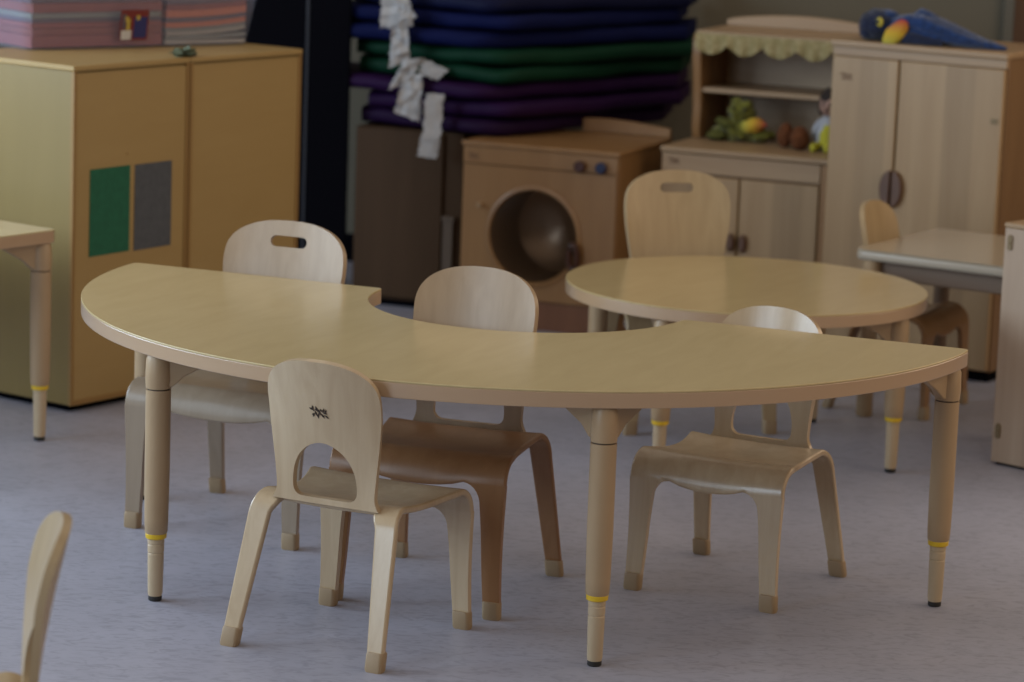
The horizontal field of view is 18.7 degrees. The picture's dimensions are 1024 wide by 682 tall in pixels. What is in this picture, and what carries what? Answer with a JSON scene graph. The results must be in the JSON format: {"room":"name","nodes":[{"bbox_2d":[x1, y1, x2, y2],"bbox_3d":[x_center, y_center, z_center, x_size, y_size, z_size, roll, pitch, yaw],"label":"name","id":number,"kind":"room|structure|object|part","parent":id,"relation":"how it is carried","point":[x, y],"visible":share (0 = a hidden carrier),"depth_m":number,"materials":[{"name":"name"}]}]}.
{"room":"preschool classroom","nodes":[
{"label":"preschool classroom","id":0,"kind":"room"},
{"bbox_2d":[0,0,1002,232],"bbox_3d":[0.109,-1.598,9.873,6.300,2.750,0.100,2,10,0],"label":"wall","id":1,"kind":"structure","parent":0,"point":[983,18],"depth_m":9.92,"materials":[{"name":"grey paint"}]},
{"bbox_2d":[346,233,353,261],"bbox_3d":[-0.789,-0.312,10.056,4.600,0.090,0.012,2,10,0],"label":"baseboard","id":2,"kind":"structure","parent":1,"relation":"attached to","point":[349,236],"depth_m":10.05,"materials":[{"name":"black laminate"}]},
{"bbox_2d":[1001,0,1014,41],"bbox_3d":[1.583,-1.236,9.860,0.031,2.150,0.035,2,10,0],"label":"trim","id":3,"kind":"structure","parent":1,"relation":"attached to","point":[1008,5],"depth_m":9.88,"materials":[{"name":"grey"}]},
{"bbox_2d":[1012,0,1023,42],"bbox_3d":[1.772,-1.204,9.867,0.349,2.100,0.030,2,10,0],"label":"door","id":4,"kind":"structure","parent":1,"relation":"in","point":[1018,23],"depth_m":9.89,"materials":[{"name":"brown wood"}]},
{"bbox_2d":[0,261,1023,681],"bbox_3d":[-0.079,0.779,4.741,6.300,0.100,12.050,2,10,0],"label":"floor","id":5,"kind":"structure","parent":0,"point":[693,617],"depth_m":6.20,"materials":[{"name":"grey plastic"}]},
{"bbox_2d":[0,220,53,440],"bbox_3d":[-1.635,-0.045,7.283,1.001,0.497,0.627,10,13,36],"label":"rectangular table","id":6,"kind":"object","parent":5,"relation":"on","point":[30,244],"visible":1,"depth_m":7.19,"materials":[{"name":"brown wood"}]},
{"bbox_3d":[-1.090,-0.063,7.208,0.051,0.336,0.051,10,13,36],"label":"leg","id":7,"kind":"part","parent":6,"relation":"part of","materials":[{"name":"beige paint"}]},
{"bbox_2d":[0,511,71,681],"bbox_3d":[-0.765,0.506,4.315,0.363,0.538,0.336,0,11,-11],"label":"chair","id":8,"kind":"object","parent":5,"relation":"on","point":[52,536],"visible":1,"depth_m":4.33,"materials":[{"name":"brown wood"}]},
{"bbox_3d":[-0.805,0.530,4.312,0.258,0.064,0.324,0,11,-11],"label":"seat","id":9,"kind":"part","parent":8,"relation":"part of","materials":[{"name":"brown wood"}]},
{"bbox_2d":[0,47,189,410],"bbox_3d":[-1.106,-0.292,7.776,0.426,0.845,0.411,10,13,35],"label":"storage cabinet","id":10,"kind":"object","parent":5,"relation":"on","point":[66,113],"visible":0.71,"depth_m":7.58,"materials":[{"name":"laminate"}]},
{"bbox_2d":[0,0,161,47],"bbox_3d":[-1.152,-0.834,8.007,0.380,0.124,0.348,-6,13,-38],"label":"card stack","id":11,"kind":"object","parent":10,"relation":"on","point":[24,23],"visible":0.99,"depth_m":7.84,"materials":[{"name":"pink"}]},
{"bbox_2d":[89,165,129,256],"bbox_3d":[-0.979,-0.317,7.587,0.002,0.214,0.140,10,13,35],"label":"sheet","id":12,"kind":"object","parent":10,"relation":"attached to","point":[109,207],"visible":1,"depth_m":7.58,"materials":[{"name":"green paper"}]},
{"bbox_3d":[-0.940,-0.266,7.658,0.010,0.814,0.408,10,13,35],"label":"edge trim","id":13,"kind":"part","parent":10,"relation":"part of","materials":[{"name":"brown wood"}]},
{"bbox_3d":[-0.941,-0.270,7.658,0.006,0.795,0.388,10,13,35],"label":"panel","id":14,"kind":"part","parent":10,"relation":"part of","materials":[{"name":"laminate"}]},
{"bbox_2d":[133,160,171,250],"bbox_3d":[-0.888,-0.336,7.709,0.002,0.214,0.133,10,13,35],"label":"sheet","id":15,"kind":"object","parent":10,"relation":"attached to","point":[153,181],"visible":1,"depth_m":7.71,"materials":[{"name":"grey paper"}]},
{"bbox_2d":[93,42,301,271],"bbox_3d":[-0.856,-0.344,8.112,0.426,0.845,0.430,10,13,35],"label":"storage cabinet","id":16,"kind":"object","parent":5,"relation":"on","point":[245,98],"visible":0.42,"depth_m":7.95,"materials":[{"name":"laminate"}]},
{"bbox_2d":[119,10,149,40],"bbox_3d":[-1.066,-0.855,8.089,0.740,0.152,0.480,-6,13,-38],"label":"picture","id":17,"kind":"object","parent":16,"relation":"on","point":[134,23],"visible":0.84,"depth_m":7.91,"materials":[{"name":"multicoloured paper"}]},
{"bbox_2d":[169,46,196,56],"bbox_3d":[-0.811,-0.716,7.751,0.055,0.034,0.088,10,13,38],"label":"foil","id":18,"kind":"object","parent":16,"relation":"on","point":[187,51],"visible":1,"depth_m":7.74,"materials":[{"name":"silver metal"}]},
{"bbox_2d":[160,0,245,43],"bbox_3d":[-0.898,-0.857,8.204,0.245,0.118,0.348,-6,13,-38],"label":"card stack","id":19,"kind":"object","parent":16,"relation":"on","point":[183,21],"visible":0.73,"depth_m":8.07,"materials":[{"name":"grey"}]},
{"bbox_3d":[-0.690,-0.318,7.993,0.010,0.814,0.426,10,13,35],"label":"edge trim","id":20,"kind":"part","parent":16,"relation":"part of","materials":[{"name":"brown wood"}]},
{"bbox_3d":[-0.691,-0.322,7.994,0.006,0.795,0.406,10,13,35],"label":"panel","id":21,"kind":"part","parent":16,"relation":"part of","materials":[{"name":"laminate"}]},
{"bbox_2d":[124,220,346,550],"bbox_3d":[-0.538,0.073,6.519,0.412,0.618,0.395,6,11,22],"label":"chair","id":22,"kind":"object","parent":5,"relation":"on","point":[218,399],"visible":0.56,"depth_m":6.52,"materials":[{"name":"brown wood"}]},
{"bbox_3d":[-0.764,0.259,6.445,0.085,0.251,0.020,6,11,22],"label":"leg","id":23,"kind":"part","parent":22,"relation":"part of","materials":[{"name":"brown wood"}]},
{"bbox_3d":[-0.554,0.112,6.489,0.412,0.064,0.291,6,11,22],"label":"seat","id":24,"kind":"part","parent":22,"relation":"part of","materials":[{"name":"brown wood"}]},
{"bbox_3d":[-0.642,0.188,6.732,0.060,0.296,0.124,0,11,-12],"label":"leg","id":25,"kind":"part","parent":22,"relation":"part of","materials":[{"name":"brown wood"}]},
{"bbox_3d":[-0.481,-0.095,6.617,0.287,0.319,0.063,6,11,22],"label":"backrest","id":26,"kind":"part","parent":22,"relation":"part of","materials":[{"name":"brown wood"}]},
{"bbox_3d":[-0.462,0.292,6.325,0.085,0.251,0.020,6,11,22],"label":"leg","id":27,"kind":"part","parent":22,"relation":"part of","materials":[{"name":"brown wood"}]},
{"bbox_2d":[238,0,352,249],"bbox_3d":[-0.664,-1.034,9.130,0.395,1.850,0.038,3,10,3],"label":"wall","id":28,"kind":"structure","parent":5,"relation":"on","point":[321,29],"depth_m":9.16,"materials":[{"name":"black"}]},
{"bbox_3d":[-0.729,-1.037,9.134,0.265,1.850,0.030,3,10,3],"label":"panel","id":29,"kind":"part","parent":28,"relation":"part of","materials":[{"name":"black laminate"}]},
{"bbox_3d":[-0.528,-1.027,9.121,0.123,1.850,0.032,3,10,3],"label":"panel","id":30,"kind":"part","parent":28,"relation":"part of","materials":[{"name":"black laminate"}]},
{"bbox_2d":[220,358,473,673],"bbox_3d":[-0.289,0.278,5.670,0.336,0.538,0.363,7,12,26],"label":"chair","id":31,"kind":"object","parent":5,"relation":"on","point":[311,401],"visible":1,"depth_m":5.58,"materials":[{"name":"brown wood"}]},
{"bbox_3d":[-0.472,0.409,5.639,0.051,0.266,0.106,12,14,42],"label":"leg","id":32,"kind":"part","parent":31,"relation":"part of","materials":[{"name":"brown wood"}]},
{"bbox_3d":[-0.339,0.163,5.540,0.232,0.270,0.063,7,12,26],"label":"backrest","id":33,"kind":"part","parent":31,"relation":"part of","materials":[{"name":"brown wood"}]},
{"bbox_3d":[-0.325,0.391,5.896,0.084,0.220,0.020,7,12,26],"label":"leg","id":34,"kind":"part","parent":31,"relation":"part of","materials":[{"name":"brown wood"}]},
{"bbox_3d":[-0.272,0.296,5.709,0.324,0.064,0.258,7,12,26],"label":"seat","id":35,"kind":"part","parent":31,"relation":"part of","materials":[{"name":"brown wood"}]},
{"bbox_3d":[-0.234,0.440,5.520,0.051,0.266,0.106,4,10,10],"label":"leg","id":36,"kind":"part","parent":31,"relation":"part of","materials":[{"name":"brown wood"}]},
{"bbox_3d":[-0.112,0.418,5.789,0.084,0.220,0.020,7,12,26],"label":"leg","id":37,"kind":"part","parent":31,"relation":"part of","materials":[{"name":"brown wood"}]},
{"bbox_2d":[352,122,481,306],"bbox_3d":[-0.244,-0.390,9.368,0.338,0.530,0.428,6,11,19],"label":"base cabinet","id":38,"kind":"object","parent":5,"relation":"on","point":[408,207],"visible":0.68,"depth_m":9.17,"materials":[{"name":"brown wood"}]},
{"bbox_3d":[-0.336,-0.373,9.189,0.274,0.494,0.012,6,11,19],"label":"door","id":39,"kind":"part","parent":38,"relation":"part of","materials":[{"name":"brown wood"}]},
{"bbox_2d":[361,104,673,135],"bbox_3d":[0.098,-0.683,9.414,1.150,0.051,0.669,-2,11,-21],"label":"mat","id":40,"kind":"object","parent":38,"relation":"on","point":[484,125],"visible":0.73,"depth_m":9.15,"materials":[{"name":"plastic"}]},
{"bbox_2d":[368,80,690,117],"bbox_3d":[0.128,-0.729,9.384,1.171,0.051,0.664,-2,11,-20],"label":"mat","id":41,"kind":"object","parent":40,"relation":"on","point":[533,106],"visible":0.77,"depth_m":9.17,"materials":[{"name":"purple plastic"}]},
{"bbox_2d":[349,62,687,99],"bbox_3d":[0.059,-0.780,9.369,1.254,0.049,0.682,-1,11,-17],"label":"mat","id":42,"kind":"object","parent":41,"relation":"on","point":[450,87],"visible":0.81,"depth_m":9.15,"materials":[{"name":"purple fabric"}]},
{"bbox_2d":[360,53,690,83],"bbox_3d":[0.121,-0.831,9.382,1.189,0.051,0.693,-1,11,-19],"label":"mat","id":43,"kind":"object","parent":42,"relation":"on","point":[481,72],"visible":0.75,"depth_m":9.16,"materials":[{"name":"green fabric"}]},
{"bbox_2d":[357,34,693,64],"bbox_3d":[0.129,-0.879,9.366,1.216,0.051,0.691,-1,11,-17],"label":"mat","id":44,"kind":"object","parent":43,"relation":"on","point":[579,53],"visible":0.67,"depth_m":9.14,"materials":[{"name":"green fabric"}]},
{"bbox_2d":[351,18,696,47],"bbox_3d":[0.057,-0.929,9.344,1.290,0.049,0.684,-1,11,-16],"label":"mat","id":45,"kind":"object","parent":44,"relation":"on","point":[684,28],"visible":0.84,"depth_m":9.12,"materials":[{"name":"blue fabric"}]},
{"bbox_2d":[352,0,687,30],"bbox_3d":[0.092,-0.978,9.335,1.243,0.047,0.700,-2,11,-20],"label":"mat","id":46,"kind":"object","parent":45,"relation":"on","point":[367,10],"visible":0.8,"depth_m":9.10,"materials":[{"name":"blue fabric"}]},
{"bbox_2d":[355,0,697,12],"bbox_3d":[0.119,-1.029,9.341,1.223,0.053,0.665,-1,11,-19],"label":"mat","id":47,"kind":"object","parent":46,"relation":"on","point":[481,6],"visible":0.97,"depth_m":9.06,"materials":[{"name":"blue fabric"}]},
{"bbox_2d":[380,0,412,28],"bbox_3d":[-0.332,-0.963,8.992,0.097,0.126,0.020,2,10,0],"label":"paper streamer","id":48,"kind":"object","parent":47,"relation":"hanging from","point":[389,16],"visible":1,"depth_m":8.99},
{"bbox_2d":[389,26,409,67],"bbox_3d":[-0.324,-0.849,9.010,0.062,0.124,0.021,2,10,0],"label":"paper streamer","id":49,"kind":"object","parent":48,"relation":"hanging from","point":[399,51],"visible":1,"depth_m":9.01},
{"bbox_2d":[388,58,423,89],"bbox_3d":[-0.307,-0.772,9.020,0.102,0.097,0.023,2,10,0],"label":"paper streamer","id":50,"kind":"object","parent":49,"relation":"hanging from","point":[409,67],"visible":1,"depth_m":9.02},
{"bbox_2d":[394,74,422,121],"bbox_3d":[-0.300,-0.704,9.026,0.082,0.140,0.020,2,10,0],"label":"paper streamer","id":51,"kind":"object","parent":50,"relation":"hanging from","point":[409,96],"visible":1,"depth_m":9.03},
{"bbox_2d":[417,93,444,158],"bbox_3d":[-0.235,-0.622,9.021,0.076,0.192,0.012,2,10,0],"label":"paper streamer","id":52,"kind":"object","parent":51,"relation":"hanging from","point":[429,141],"visible":1,"depth_m":9.02},
{"bbox_2d":[418,59,447,79],"bbox_3d":[-0.228,-0.785,9.024,0.090,0.060,0.008,2,10,0],"label":"paper streamer","id":53,"kind":"object","parent":50,"relation":"attached to","point":[428,68],"visible":1,"depth_m":9.02},
{"bbox_2d":[398,2,416,28],"bbox_3d":[-0.301,-0.936,8.975,0.056,0.078,0.020,2,10,0],"label":"paper streamer","id":54,"kind":"object","parent":48,"relation":"attached to","point":[406,13],"visible":1,"depth_m":8.97},
{"bbox_2d":[329,266,563,620],"bbox_3d":[-0.120,0.179,6.037,0.366,0.613,0.387,6,11,18],"label":"chair","id":55,"kind":"object","parent":5,"relation":"on","point":[429,448],"visible":0.79,"depth_m":6.08,"materials":[{"name":"brown wood"}]},
{"bbox_3d":[-0.313,0.366,5.945,0.084,0.251,0.020,6,11,18],"label":"leg","id":56,"kind":"part","parent":55,"relation":"part of","materials":[{"name":"brown wood"}]},
{"bbox_3d":[-0.226,0.293,6.240,0.053,0.296,0.116,0,10,-10],"label":"leg","id":57,"kind":"part","parent":55,"relation":"part of","materials":[{"name":"brown wood"}]},
{"bbox_3d":[-0.134,0.215,6.005,0.356,0.064,0.283,6,11,18],"label":"seat","id":58,"kind":"part","parent":55,"relation":"part of","materials":[{"name":"brown wood"}]},
{"bbox_3d":[-0.071,0.011,6.133,0.258,0.314,0.063,6,11,18],"label":"backrest","id":59,"kind":"part","parent":55,"relation":"part of","materials":[{"name":"brown wood"}]},
{"bbox_3d":[-0.056,0.392,5.859,0.084,0.251,0.020,6,11,18],"label":"leg","id":60,"kind":"part","parent":55,"relation":"part of","materials":[{"name":"brown wood"}]},
{"bbox_3d":[0.064,0.322,6.143,0.116,0.296,0.053,-7,14,-42],"label":"leg","id":61,"kind":"part","parent":55,"relation":"part of","materials":[{"name":"brown wood"}]},
{"bbox_2d":[81,263,967,666],"bbox_3d":[-0.138,0.241,5.988,1.827,0.508,0.915,6,11,21],"label":"table","id":62,"kind":"object","parent":5,"relation":"on","point":[178,322],"visible":0.96,"depth_m":5.84,"materials":[{"name":"brown wood"}]},
{"bbox_3d":[-0.783,0.042,6.670,0.051,0.345,0.051,6,11,21],"label":"leg","id":63,"kind":"part","parent":62,"relation":"part of","materials":[{"name":"beige paint"}]},
{"bbox_3d":[-0.666,0.193,5.862,0.051,0.345,0.051,6,11,21],"label":"leg","id":64,"kind":"part","parent":62,"relation":"part of","materials":[{"name":"beige paint"}]},
{"bbox_3d":[0.159,0.283,5.537,0.051,0.345,0.051,6,11,21],"label":"leg","id":65,"kind":"part","parent":62,"relation":"part of","materials":[{"name":"beige paint"}]},
{"bbox_3d":[0.835,0.218,6.032,0.051,0.345,0.051,6,11,21],"label":"leg","id":66,"kind":"part","parent":62,"relation":"part of","materials":[{"name":"beige paint"}]},
{"bbox_2d":[460,118,672,332],"bbox_3d":[0.151,-0.344,9.081,0.483,0.572,0.489,6,11,21],"label":"washing machine","id":67,"kind":"object","parent":5,"relation":"on","point":[540,207],"visible":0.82,"depth_m":8.92,"materials":[{"name":"brown wood"}]},
{"bbox_3d":[0.074,-0.302,8.896,0.467,0.379,0.016,6,11,21],"label":"panel","id":68,"kind":"part","parent":67,"relation":"part of","materials":[{"name":"brown wood"}]},
{"bbox_3d":[0.082,-0.515,8.857,0.471,0.050,0.016,6,11,21],"label":"control panel","id":69,"kind":"part","parent":67,"relation":"part of","materials":[{"name":"brown wood"}]},
{"bbox_3d":[0.173,-0.236,8.834,0.045,0.091,0.019,6,11,21],"label":"door handle","id":70,"kind":"part","parent":67,"relation":"part of","materials":[{"name":"brown"}]},
{"bbox_3d":[0.192,-0.492,8.795,0.033,0.033,0.022,6,11,21],"label":"knob","id":71,"kind":"part","parent":67,"relation":"part of","materials":[{"name":"red"}]},
{"bbox_3d":[0.251,-0.486,8.772,0.033,0.033,0.022,6,11,21],"label":"knob","id":72,"kind":"part","parent":67,"relation":"part of","materials":[{"name":"blue plastic"}]},
{"bbox_2d":[607,170,776,435],"bbox_3d":[0.432,-0.104,7.725,0.388,0.605,0.395,0,11,-12],"label":"chair","id":73,"kind":"object","parent":5,"relation":"on","point":[658,222],"visible":0.34,"depth_m":7.82,"materials":[{"name":"brown wood"}]},
{"bbox_3d":[0.241,0.021,7.852,0.059,0.288,0.123,-8,14,-44],"label":"leg","id":74,"kind":"part","parent":73,"relation":"part of","materials":[{"name":"brown wood"}]},
{"bbox_3d":[0.314,0.101,7.551,0.084,0.243,0.020,0,11,-12],"label":"leg","id":75,"kind":"part","parent":73,"relation":"part of","materials":[{"name":"brown wood"}]},
{"bbox_3d":[0.439,-0.062,7.693,0.386,0.064,0.291,0,11,-12],"label":"seat","id":76,"kind":"part","parent":73,"relation":"part of","materials":[{"name":"brown wood"}]},
{"bbox_3d":[0.411,-0.272,7.830,0.275,0.314,0.063,0,11,-12],"label":"backrest","id":77,"kind":"part","parent":73,"relation":"part of","materials":[{"name":"brown wood"}]},
{"bbox_3d":[0.610,0.101,7.611,0.084,0.243,0.020,0,11,-12],"label":"leg","id":78,"kind":"part","parent":73,"relation":"part of","materials":[{"name":"brown wood"}]},
{"bbox_2d":[623,306,846,613],"bbox_3d":[0.454,0.215,6.162,0.336,0.538,0.363,7,12,27],"label":"chair","id":79,"kind":"object","parent":5,"relation":"on","point":[724,461],"visible":0.78,"depth_m":6.11,"materials":[{"name":"brown wood"}]},
{"bbox_3d":[0.265,0.376,6.099,0.084,0.220,0.020,7,12,27],"label":"leg","id":80,"kind":"part","parent":79,"relation":"part of","materials":[{"name":"brown wood"}]},
{"bbox_3d":[0.392,0.310,6.359,0.051,0.266,0.106,4,11,11],"label":"leg","id":81,"kind":"part","parent":79,"relation":"part of","materials":[{"name":"brown wood"}]},
{"bbox_3d":[0.434,0.245,6.131,0.324,0.064,0.258,7,12,27],"label":"seat","id":82,"kind":"part","parent":79,"relation":"part of","materials":[{"name":"brown wood"}]},
{"bbox_3d":[0.476,0.403,5.989,0.084,0.220,0.020,7,12,27],"label":"leg","id":83,"kind":"part","parent":79,"relation":"part of","materials":[{"name":"brown wood"}]},
{"bbox_3d":[0.515,0.067,6.242,0.232,0.270,0.063,7,12,27],"label":"backrest","id":84,"kind":"part","parent":79,"relation":"part of","materials":[{"name":"brown wood"}]},
{"bbox_3d":[0.628,0.342,6.237,0.051,0.266,0.106,12,14,43],"label":"leg","id":85,"kind":"part","parent":79,"relation":"part of","materials":[{"name":"brown wood"}]},
{"bbox_2d":[565,256,927,472],"bbox_3d":[0.548,0.060,7.426,0.856,0.398,0.856,8,12,30],"label":"round table","id":86,"kind":"object","parent":5,"relation":"on","point":[665,290],"visible":0.62,"depth_m":7.27,"materials":[{"name":"brown wood"}]},
{"bbox_3d":[0.210,-0.038,7.619,0.051,0.236,0.051,8,12,30],"label":"leg","id":87,"kind":"part","parent":86,"relation":"part of","materials":[{"name":"beige paint"}]},
{"bbox_3d":[0.342,0.065,7.081,0.051,0.236,0.051,8,12,30],"label":"leg","id":88,"kind":"part","parent":86,"relation":"part of","materials":[{"name":"beige paint"}]},
{"bbox_3d":[0.890,0.060,7.215,0.051,0.236,0.051,8,12,30],"label":"leg","id":89,"kind":"part","parent":86,"relation":"part of","materials":[{"name":"beige paint"}]},
{"bbox_2d":[660,16,859,262],"bbox_3d":[0.740,-0.473,8.999,0.502,0.898,0.500,6,11,22],"label":"hutch","id":90,"kind":"object","parent":5,"relation":"on","point":[777,194],"visible":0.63,"depth_m":8.87,"materials":[{"name":"brown wood"}]},
{"bbox_3d":[0.529,-0.262,8.879,0.232,0.420,0.018,6,11,22],"label":"door","id":91,"kind":"part","parent":90,"relation":"part of","materials":[{"name":"brown wood"}]},
{"bbox_3d":[0.580,-0.758,9.148,0.026,0.307,0.255,6,11,22],"label":"panel","id":92,"kind":"part","parent":90,"relation":"part of","materials":[{"name":"brown wood"}]},
{"bbox_3d":[0.617,-0.278,8.818,0.025,0.053,0.017,6,11,22],"label":"door handle","id":93,"kind":"part","parent":90,"relation":"part of","materials":[{"name":"brown wood"}]},
{"bbox_2d":[706,97,774,142],"bbox_3d":[0.666,-0.637,9.024,0.200,0.139,0.108,6,11,22],"label":"fruit","id":94,"kind":"object","parent":90,"relation":"on","point":[741,124],"visible":1,"depth_m":8.99,"materials":[{"name":"green plastic"}]},
{"bbox_3d":[0.647,-0.489,8.793,0.471,0.054,0.018,6,11,22],"label":"rail","id":95,"kind":"part","parent":90,"relation":"part of","materials":[{"name":"brown wood"}]},
{"bbox_3d":[0.650,-0.275,8.805,0.025,0.053,0.017,6,11,22],"label":"door handle","id":96,"kind":"part","parent":90,"relation":"part of","materials":[{"name":"brown wood"}]},
{"bbox_2d":[660,136,827,164],"bbox_3d":[0.746,-0.559,8.990,0.502,0.016,0.486,6,11,22],"label":"countertop","id":97,"kind":"structure","parent":90,"relation":"on","point":[770,150],"depth_m":8.83,"materials":[{"name":"brown wood"}]},
{"bbox_2d":[702,81,825,100],"bbox_3d":[0.800,-0.724,9.066,0.453,0.015,0.219,6,11,22],"label":"shelf","id":98,"kind":"object","parent":90,"relation":"attached to","point":[711,90],"depth_m":9.09,"materials":[{"name":"brown wood"}]},
{"bbox_2d":[695,32,835,61],"bbox_3d":[0.751,-0.837,8.913,0.482,0.060,0.014,6,11,22],"label":"lace valance","id":99,"kind":"object","parent":90,"relation":"attached to","point":[709,43],"visible":0.84,"depth_m":8.93,"materials":[{"name":"beige fabric"}]},
{"bbox_3d":[0.746,-0.238,8.790,0.230,0.420,0.018,6,11,22],"label":"door","id":100,"kind":"part","parent":90,"relation":"part of","materials":[{"name":"brown wood"}]},
{"bbox_3d":[0.846,-0.752,9.169,0.453,0.307,0.012,6,11,22],"label":"panel","id":101,"kind":"part","parent":90,"relation":"part of","materials":[{"name":"brown wood"}]},
{"bbox_2d":[777,123,792,147],"bbox_3d":[0.781,-0.589,8.908,0.046,0.072,0.045,2,10,0],"label":"egg","id":102,"kind":"object","parent":90,"relation":"on","point":[783,136],"visible":1,"depth_m":8.89,"materials":[{"name":"brown food"}]},
{"bbox_2d":[790,126,809,149],"bbox_3d":[0.819,-0.577,8.864,0.058,0.068,0.057,2,10,0],"label":"egg","id":103,"kind":"object","parent":90,"relation":"on","point":[799,136],"visible":1,"depth_m":8.84,"materials":[{"name":"brown food"}]},
{"bbox_2d":[810,87,831,153],"bbox_3d":[0.893,-0.628,8.846,0.093,0.182,0.119,6,11,22],"label":"doll","id":104,"kind":"object","parent":90,"relation":"on","point":[820,130],"visible":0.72,"depth_m":8.84,"materials":[{"name":"plastic"}]},
{"bbox_3d":[0.863,-0.550,8.845,0.025,0.028,0.071,8,12,31],"label":"leg","id":105,"kind":"part","parent":104,"relation":"part of","materials":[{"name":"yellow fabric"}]},
{"bbox_3d":[0.898,-0.547,8.831,0.025,0.028,0.071,5,11,13],"label":"leg","id":106,"kind":"part","parent":104,"relation":"part of","materials":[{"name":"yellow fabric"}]},
{"bbox_2d":[821,200,968,420],"bbox_3d":[1.000,-0.092,8.006,0.285,0.523,0.316,8,12,28],"label":"chair","id":107,"kind":"object","parent":5,"relation":"on","point":[878,220],"visible":0.32,"depth_m":7.99,"materials":[{"name":"brown wood"}]},
{"bbox_3d":[0.856,0.043,7.965,0.102,0.251,0.047,5,11,16],"label":"leg","id":108,"kind":"part","parent":107,"relation":"part of","materials":[{"name":"brown wood"}]},
{"bbox_3d":[0.934,-0.226,8.022,0.063,0.270,0.220,8,12,28],"label":"backrest","id":109,"kind":"part","parent":107,"relation":"part of","materials":[{"name":"brown wood"}]},
{"bbox_3d":[1.052,0.088,7.878,0.020,0.206,0.084,8,12,28],"label":"leg","id":110,"kind":"part","parent":107,"relation":"part of","materials":[{"name":"brown wood"}]},
{"bbox_3d":[1.034,-0.056,7.993,0.180,0.064,0.304,8,12,28],"label":"seat","id":111,"kind":"part","parent":107,"relation":"part of","materials":[{"name":"brown wood"}]},
{"bbox_3d":[1.159,0.058,8.068,0.020,0.206,0.084,8,12,28],"label":"leg","id":112,"kind":"part","parent":107,"relation":"part of","materials":[{"name":"brown wood"}]},
{"bbox_2d":[822,36,1023,381],"bbox_3d":[1.165,-0.374,8.565,0.520,0.890,0.378,8,12,31],"label":"tall cabinet","id":113,"kind":"object","parent":5,"relation":"on","point":[933,134],"visible":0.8,"depth_m":8.37,"materials":[{"name":"brown wood"}]},
{"bbox_3d":[0.947,-0.368,8.509,0.196,0.811,0.020,8,12,31],"label":"door","id":114,"kind":"part","parent":113,"relation":"part of","materials":[{"name":"brown wood"}]},
{"bbox_3d":[1.010,-0.414,8.441,0.030,0.099,0.016,8,12,31],"label":"door handle","id":115,"kind":"part","parent":113,"relation":"part of","materials":[{"name":"brown wood"}]},
{"bbox_3d":[1.040,-0.409,8.422,0.030,0.099,0.016,8,12,31],"label":"door handle","id":116,"kind":"part","parent":113,"relation":"part of","materials":[{"name":"brown wood"}]},
{"bbox_3d":[1.094,-0.761,8.356,0.509,0.024,0.016,8,12,31],"label":"rail","id":117,"kind":"part","parent":113,"relation":"part of","materials":[{"name":"brown wood"}]},
{"bbox_2d":[858,8,1006,50],"bbox_3d":[1.127,-0.838,8.379,0.427,0.109,0.130,8,12,30],"label":"parrot","id":118,"kind":"object","parent":113,"relation":"on","point":[923,27],"visible":1,"depth_m":8.35,"materials":[{"name":"blue fabric"}]},
{"bbox_3d":[1.012,-0.876,8.457,0.093,0.050,0.081,8,12,29],"label":"crown","id":119,"kind":"part","parent":118,"relation":"part of","materials":[{"name":"blue fabric"}]},
{"bbox_3d":[1.162,-0.336,8.378,0.301,0.811,0.020,8,12,31],"label":"door","id":120,"kind":"part","parent":113,"relation":"part of","materials":[{"name":"brown wood"}]},
{"bbox_2d":[856,229,1004,416],"bbox_3d":[1.195,-0.024,7.934,0.500,0.428,0.500,9,12,32],"label":"rectangular table","id":121,"kind":"object","parent":5,"relation":"on","point":[943,259],"visible":0.68,"depth_m":7.80,"materials":[{"name":"beige wood"}]},
{"bbox_3d":[0.899,-0.007,7.864,0.048,0.400,0.048,9,12,32],"label":"leg","id":122,"kind":"part","parent":121,"relation":"part of","materials":[{"name":"beige paint"}]},
{"bbox_3d":[1.129,-0.065,8.228,0.048,0.400,0.048,9,12,32],"label":"leg","id":123,"kind":"part","parent":121,"relation":"part of","materials":[{"name":"brown wood"}]},
{"bbox_2d":[991,220,1023,468],"bbox_3d":[1.406,0.019,7.326,0.410,0.578,0.345,11,14,42],"label":"wooden unit","id":124,"kind":"object","parent":5,"relation":"on","point":[1007,448],"visible":1,"depth_m":7.32,"materials":[{"name":"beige wood"}]}
]}

